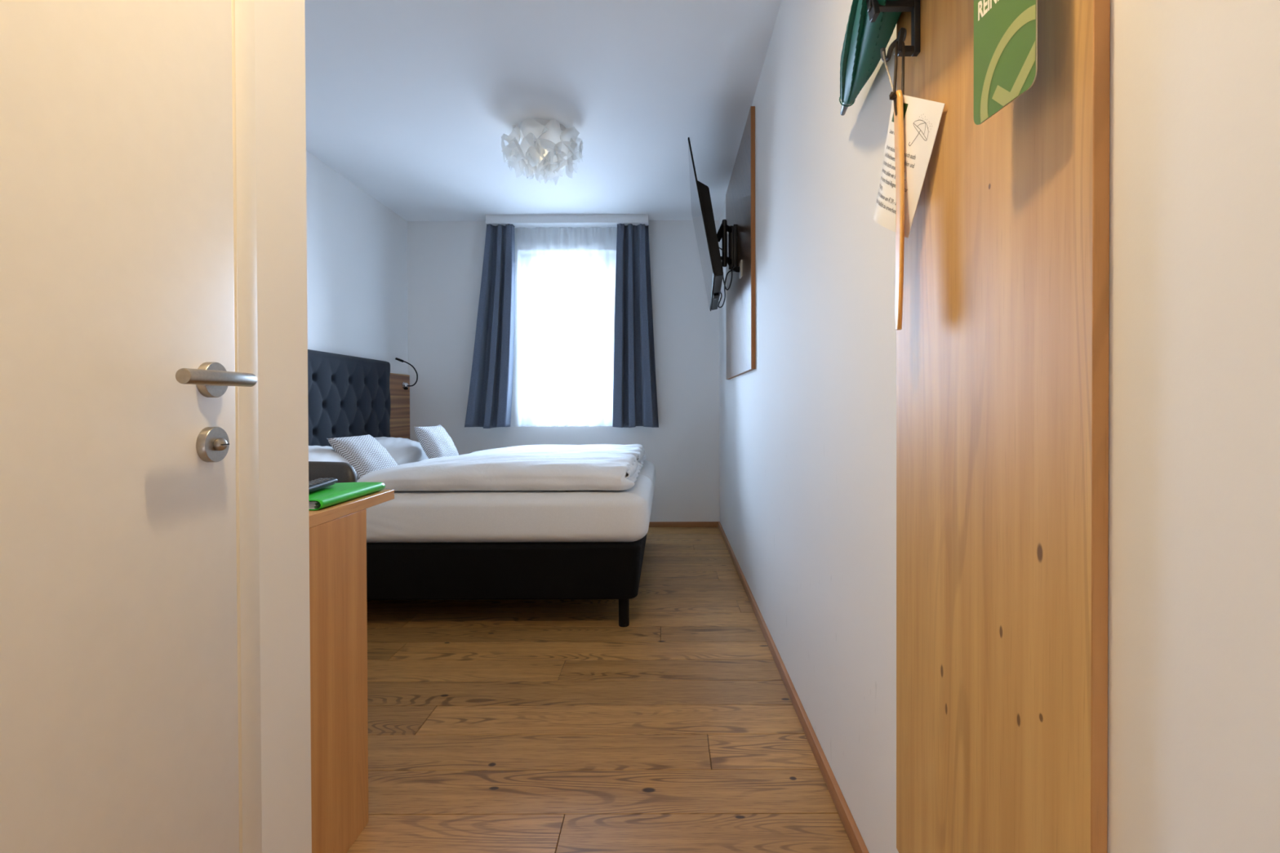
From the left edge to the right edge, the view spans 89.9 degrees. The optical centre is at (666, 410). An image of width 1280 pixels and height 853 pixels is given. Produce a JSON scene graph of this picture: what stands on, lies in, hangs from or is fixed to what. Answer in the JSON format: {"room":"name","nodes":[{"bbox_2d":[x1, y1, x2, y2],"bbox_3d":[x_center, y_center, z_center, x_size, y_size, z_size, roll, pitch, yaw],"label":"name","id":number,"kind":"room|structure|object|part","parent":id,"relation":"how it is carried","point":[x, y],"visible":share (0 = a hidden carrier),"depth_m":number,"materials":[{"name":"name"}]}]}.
{"room":"hotel room","nodes":[
{"label":"hotel room","id":0,"kind":"room"},
{"bbox_2d":[254,0,311,852],"bbox_3d":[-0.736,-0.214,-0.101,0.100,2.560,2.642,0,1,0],"label":"door frame","id":1,"kind":"structure","parent":0,"point":[279,24],"depth_m":1.14,"materials":[{"name":"white paint"}]},
{"bbox_2d":[0,0,262,852],"bbox_3d":[-0.692,-0.037,0.547,0.167,2.075,1.034,0,1,0],"label":"door","id":2,"kind":"structure","parent":1,"relation":"in","point":[130,634],"depth_m":0.80,"materials":[{"name":"paint"}]},
{"bbox_3d":[-0.637,-0.044,0.885,0.059,0.021,0.136,0,1,0],"label":"lever handle","id":3,"kind":"part","parent":2,"relation":"part of","materials":[{"name":"metal"}]},
{"bbox_3d":[-0.654,0.050,0.941,0.013,0.019,0.019,0,1,0],"label":"turn knob","id":4,"kind":"part","parent":2,"relation":"part of","materials":[{"name":"metal"}]},
{"bbox_3d":[-0.727,-0.037,0.547,0.096,2.075,1.034,0,1,0],"label":"frame","id":5,"kind":"part","parent":2,"relation":"part of","materials":[{"name":"paint"}]},
{"bbox_2d":[306,150,408,374],"bbox_3d":[-2.171,-0.240,3.161,0.120,2.560,4.123,0,1,0],"label":"wall","id":6,"kind":"structure","parent":0,"point":[357,246],"depth_m":4.31,"materials":[{"name":"white paint"}]},
{"bbox_2d":[389,373,409,439],"bbox_3d":[-2.100,0.199,3.967,0.018,0.947,2.490,0,1,0],"label":"wall panel","id":7,"kind":"object","parent":6,"relation":"attached to","point":[399,397],"visible":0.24,"depth_m":5.01,"materials":[{"name":"brown wood"}]},
{"bbox_2d":[395,357,417,390],"bbox_3d":[-2.025,-0.284,5.009,0.135,0.245,0.188,0,1,0],"label":"reading lamp","id":8,"kind":"object","parent":7,"relation":"attached to","point":[405,385],"visible":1,"depth_m":5.04,"materials":[{"name":"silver metal"}]},
{"bbox_2d":[304,0,781,221],"bbox_3d":[-0.845,-1.573,2.048,2.780,0.120,6.965,0,1,0],"label":"ceiling","id":9,"kind":"structure","parent":0,"point":[411,102],"depth_m":3.08,"materials":[{"name":"white paint"}]},
{"bbox_2d":[500,118,583,185],"bbox_3d":[-0.678,-1.389,3.483,0.447,0.276,0.458,0,1,0],"label":"ceiling lamp","id":10,"kind":"object","parent":9,"relation":"attached to","point":[546,147],"visible":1,"depth_m":3.39,"materials":[{"name":"white plastic"}]},
{"bbox_2d":[485,213,648,229],"bbox_3d":[-0.787,-1.509,5.124,1.279,0.066,0.175,0,1,0],"label":"rail","id":11,"kind":"object","parent":9,"relation":"attached to","point":[519,221],"visible":0.86,"depth_m":5.04,"materials":[{"name":"white metal"}]},
{"bbox_2d":[464,223,515,428],"bbox_3d":[-1.408,-0.665,5.100,0.382,1.618,0.126,0,1,0],"label":"curtain","id":12,"kind":"object","parent":11,"relation":"hanging from","point":[489,406],"visible":1,"depth_m":5.07,"materials":[{"name":"fabric"}]},
{"bbox_2d":[612,223,658,427],"bbox_3d":[-0.250,-0.668,5.105,0.364,1.618,0.139,0,1,0],"label":"curtain","id":13,"kind":"object","parent":11,"relation":"hanging from","point":[634,380],"visible":1,"depth_m":5.07,"materials":[{"name":"fabric"}]},
{"bbox_2d":[407,220,719,521],"bbox_3d":[-0.841,-0.264,5.383,2.780,2.560,0.320,0,1,0],"label":"wall","id":14,"kind":"structure","parent":0,"point":[445,259],"depth_m":5.22,"materials":[{"name":"white paint"}]},
{"bbox_2d":[522,254,616,424],"bbox_3d":[-0.811,-0.593,5.391,0.806,1.425,0.138,0,1,0],"label":"window","id":15,"kind":"structure","parent":14,"relation":"in","point":[531,264],"depth_m":5.38,"materials":[{"name":"white"}]},
{"bbox_3d":[-1.135,-0.538,5.349,0.040,0.130,0.054,0,1,0],"label":"handle","id":16,"kind":"part","parent":15,"relation":"part of","materials":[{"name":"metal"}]},
{"bbox_2d":[648,521,718,527],"bbox_3d":[-0.844,0.936,5.227,2.526,0.043,0.014,0,1,0],"label":"baseboard","id":17,"kind":"structure","parent":14,"relation":"attached to","point":[651,524],"depth_m":5.22,"materials":[{"name":"brown wood"}]},
{"bbox_2d":[346,527,854,852],"bbox_3d":[-0.837,1.017,1.982,2.580,0.060,6.545,0,1,0],"label":"floor","id":18,"kind":"structure","parent":0,"point":[498,726],"depth_m":1.99,"materials":[{"name":"brown wood"}]},
{"bbox_2d":[308,461,356,483],"bbox_3d":[-1.103,0.572,1.651,0.450,0.842,0.491,0,1,0],"label":"desk chair","id":19,"kind":"object","parent":18,"relation":"on","point":[344,472],"visible":0.05,"depth_m":1.81,"materials":[{"name":"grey leather"}]},
{"bbox_2d":[308,489,394,852],"bbox_3d":[-1.388,0.604,1.462,1.340,0.780,0.463,0,1,0],"label":"desk","id":20,"kind":"object","parent":18,"relation":"on","point":[338,609],"visible":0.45,"depth_m":1.40,"materials":[{"name":"brown wood"}]},
{"bbox_3d":[-0.728,0.615,1.384,0.018,0.755,0.306,0,1,0],"label":"panel","id":21,"kind":"part","parent":20,"relation":"part of","materials":[{"name":"brown wood"}]},
{"bbox_2d":[308,482,385,510],"bbox_3d":[-0.844,0.199,1.508,0.225,0.024,0.322,0,1,0],"label":"folder","id":22,"kind":"object","parent":20,"relation":"on","point":[340,492],"visible":0.48,"depth_m":1.48,"materials":[{"name":"green"}]},
{"bbox_2d":[308,477,337,493],"bbox_3d":[-0.818,0.175,1.476,0.047,0.023,0.170,0,1,-3],"label":"remote control","id":23,"kind":"object","parent":22,"relation":"on","point":[314,485],"visible":0.54,"depth_m":1.49,"materials":[{"name":"black plastic"}]},
{"bbox_2d":[307,349,647,626],"bbox_3d":[-1.105,0.308,3.772,1.972,1.328,1.938,0,1,0],"label":"bed","id":24,"kind":"object","parent":18,"relation":"on","point":[348,396],"visible":0.27,"depth_m":2.83,"materials":[{"name":"black fabric"}]},
{"bbox_3d":[-2.052,0.261,3.772,0.077,1.228,1.938,0,1,0],"label":"headboard","id":25,"kind":"part","parent":24,"relation":"part of","materials":[{"name":"blue fabric"}]},
{"bbox_2d":[356,474,653,542],"bbox_3d":[-1.046,0.485,3.303,1.930,0.227,0.932,0,1,0],"label":"mattress","id":26,"kind":"object","parent":24,"relation":"on","point":[445,516],"visible":0.52,"depth_m":2.84,"materials":[{"name":"white fabric"}]},
{"bbox_2d":[308,445,359,479],"bbox_3d":[-1.811,0.278,3.273,0.390,0.192,0.760,0,1,0],"label":"pillow","id":27,"kind":"object","parent":26,"relation":"on","point":[316,453],"visible":0.14,"depth_m":3.22,"materials":[{"name":"white fabric"}]},
{"bbox_2d":[327,434,397,478],"bbox_3d":[-1.629,0.262,3.487,0.223,0.242,0.422,0,1,3],"label":"cushion","id":28,"kind":"object","parent":26,"relation":"on","point":[364,453],"visible":0.75,"depth_m":3.37,"materials":[{"name":"grey fabric"}]},
{"bbox_2d":[356,451,641,491],"bbox_3d":[-0.785,0.300,3.300,1.279,0.137,0.876,0,1,0],"label":"duvet","id":29,"kind":"object","parent":26,"relation":"on","point":[533,470],"visible":0.99,"depth_m":2.90,"materials":[{"name":"white fabric"}]},
{"bbox_3d":[-0.195,0.912,2.904,0.048,0.130,0.048,0,1,0],"label":"leg","id":30,"kind":"part","parent":24,"relation":"part of","materials":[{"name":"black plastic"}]},
{"bbox_2d":[638,460,655,500],"bbox_3d":[-1.046,0.476,4.234,1.930,0.227,0.926,0,1,0],"label":"mattress","id":31,"kind":"object","parent":24,"relation":"on","point":[648,469],"visible":0.09,"depth_m":4.10,"materials":[{"name":"white fabric"}]},
{"bbox_2d":[374,436,428,465],"bbox_3d":[-1.807,0.271,4.218,0.392,0.189,0.760,0,1,0],"label":"pillow","id":32,"kind":"object","parent":31,"relation":"on","point":[403,451],"visible":0.37,"depth_m":4.09,"materials":[{"name":"white fabric"}]},
{"bbox_2d":[413,424,458,458],"bbox_3d":[-1.510,0.231,4.227,0.184,0.260,0.383,0,1,6],"label":"cushion","id":33,"kind":"object","parent":31,"relation":"on","point":[435,442],"visible":0.8,"depth_m":4.11,"materials":[{"name":"grey fabric"}]},
{"bbox_2d":[459,444,646,467],"bbox_3d":[-0.759,0.299,4.200,1.230,0.122,0.866,0,1,0],"label":"duvet","id":34,"kind":"object","parent":31,"relation":"on","point":[637,451],"visible":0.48,"depth_m":4.06,"materials":[{"name":"white fabric"}]},
{"bbox_2d":[719,0,1279,852],"bbox_3d":[0.489,-0.236,1.900,0.120,2.560,6.645,0,1,0],"label":"wall","id":35,"kind":"structure","parent":0,"point":[808,434],"depth_m":0.59,"materials":[{"name":"white paint"}]},
{"bbox_2d":[725,106,755,379],"bbox_3d":[0.416,-0.838,3.740,0.021,1.266,1.305,0,1,0],"label":"backboard","id":36,"kind":"object","parent":35,"relation":"attached to","point":[740,335],"visible":0.94,"depth_m":3.43,"materials":[{"name":"brown wood"}]},
{"bbox_2d":[716,219,737,271],"bbox_3d":[0.321,-0.937,3.760,0.167,0.317,0.302,0,1,0],"label":"tv bracket","id":37,"kind":"object","parent":36,"relation":"attached to","point":[722,233],"visible":0.69,"depth_m":3.67,"materials":[{"name":"black metal"}]},
{"bbox_2d":[687,137,723,311],"bbox_3d":[0.223,-1.001,3.748,0.175,0.685,1.232,0,1,3],"label":"television","id":38,"kind":"object","parent":37,"relation":"attached to","point":[702,213],"visible":0.94,"depth_m":3.24,"materials":[{"name":"black plastic"}]},
{"bbox_2d":[717,266,739,307],"bbox_3d":[0.334,-0.678,3.536,0.053,0.200,0.206,0,1,-28],"label":"power cable","id":39,"kind":"object","parent":38,"relation":"attached to","point":[736,269],"visible":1,"depth_m":3.54,"materials":[{"name":"black plastic"}]},
{"bbox_3d":[0.299,-0.964,3.708,0.048,0.221,0.140,-1,1,-39],"label":"arm","id":40,"kind":"part","parent":37,"relation":"part of","materials":[{"name":"black metal"}]},
{"bbox_2d":[719,247,732,290],"bbox_3d":[0.303,-0.811,3.619,0.153,0.291,0.065,0,1,44],"label":"cable","id":41,"kind":"object","parent":37,"relation":"hanging from","point":[719,247],"visible":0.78,"depth_m":3.59,"materials":[{"name":"black plastic"}]},
{"bbox_3d":[0.354,-0.951,3.702,0.033,0.257,0.123,0,1,30],"label":"swing arm","id":42,"kind":"part","parent":37,"relation":"part of","materials":[{"name":"black metal"}]},
{"bbox_3d":[0.390,-0.945,3.741,0.030,0.245,0.140,0,1,0],"label":"wall plate","id":43,"kind":"part","parent":37,"relation":"part of","materials":[{"name":"black metal"}]},
{"bbox_2d":[738,259,742,278],"bbox_3d":[0.400,-0.763,3.466,0.011,0.085,0.085,0,1,0],"label":"wall socket","id":44,"kind":"object","parent":36,"relation":"attached to","point":[740,264],"visible":0.97,"depth_m":3.42,"materials":[{"name":"white plastic"}]},
{"bbox_2d":[718,521,868,852],"bbox_3d":[0.426,0.950,3.301,0.014,0.043,3.865,0,1,0],"label":"baseboard","id":45,"kind":"structure","parent":35,"relation":"attached to","point":[856,841],"depth_m":1.89,"materials":[{"name":"brown wood"}]},
{"bbox_2d":[896,0,1110,852],"bbox_3d":[0.421,-0.130,0.885,0.016,1.852,0.531,0,1,0],"label":"backboard","id":46,"kind":"object","parent":35,"relation":"attached to","point":[1002,342],"visible":1,"depth_m":0.78,"materials":[{"name":"brown wood"}]},
{"bbox_2d":[866,0,920,62],"bbox_3d":[0.367,-0.723,0.901,0.092,0.287,0.431,0,1,0],"label":"coat rack","id":47,"kind":"object","parent":46,"relation":"attached to","point":[873,8],"visible":0.94,"depth_m":1.04,"materials":[{"name":"black metal"}]},
{"bbox_2d":[839,0,902,115],"bbox_3d":[0.357,-0.707,1.020,0.098,0.112,0.893,0,1,8],"label":"umbrella","id":48,"kind":"object","parent":47,"relation":"on","point":[860,55],"visible":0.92,"depth_m":1.17,"materials":[{"name":"green fabric"}]},
{"bbox_3d":[0.361,-0.680,1.044,0.080,0.080,0.026,0,1,0],"label":"arm","id":49,"kind":"part","parent":47,"relation":"part of","materials":[{"name":"black metal"}]},
{"bbox_2d":[888,40,905,329],"bbox_3d":[0.378,-0.366,1.043,0.024,0.469,0.040,0,1,35],"label":"shoehorn","id":50,"kind":"object","parent":47,"relation":"hanging from","point":[897,96],"visible":1,"depth_m":1.03,"materials":[{"name":"brown wood"}]},
{"bbox_3d":[0.379,-0.324,1.043,0.014,0.385,0.042,0,1,6],"label":"blade","id":51,"kind":"part","parent":50,"relation":"part of","materials":[{"name":"brown wood"}]},
{"bbox_2d":[873,51,945,237],"bbox_3d":[0.382,-0.451,1.050,0.023,0.342,0.230,0,1,-7],"label":"card","id":52,"kind":"object","parent":47,"relation":"hanging from","point":[922,117],"visible":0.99,"depth_m":1.02,"materials":[{"name":"white paper"}]},
{"bbox_3d":[0.374,-0.569,1.081,0.006,0.106,0.055,0,1,-3],"label":"cord","id":53,"kind":"part","parent":52,"relation":"part of","materials":[{"name":"beige fabric"}]},
{"bbox_2d":[973,0,1037,124],"bbox_3d":[0.371,-0.457,0.707,0.002,0.245,0.109,0,1,-6],"label":"sign","id":54,"kind":"object","parent":47,"relation":"hanging from","point":[1006,31],"visible":1,"depth_m":0.71,"materials":[{"name":"green plastic"}]}
]}

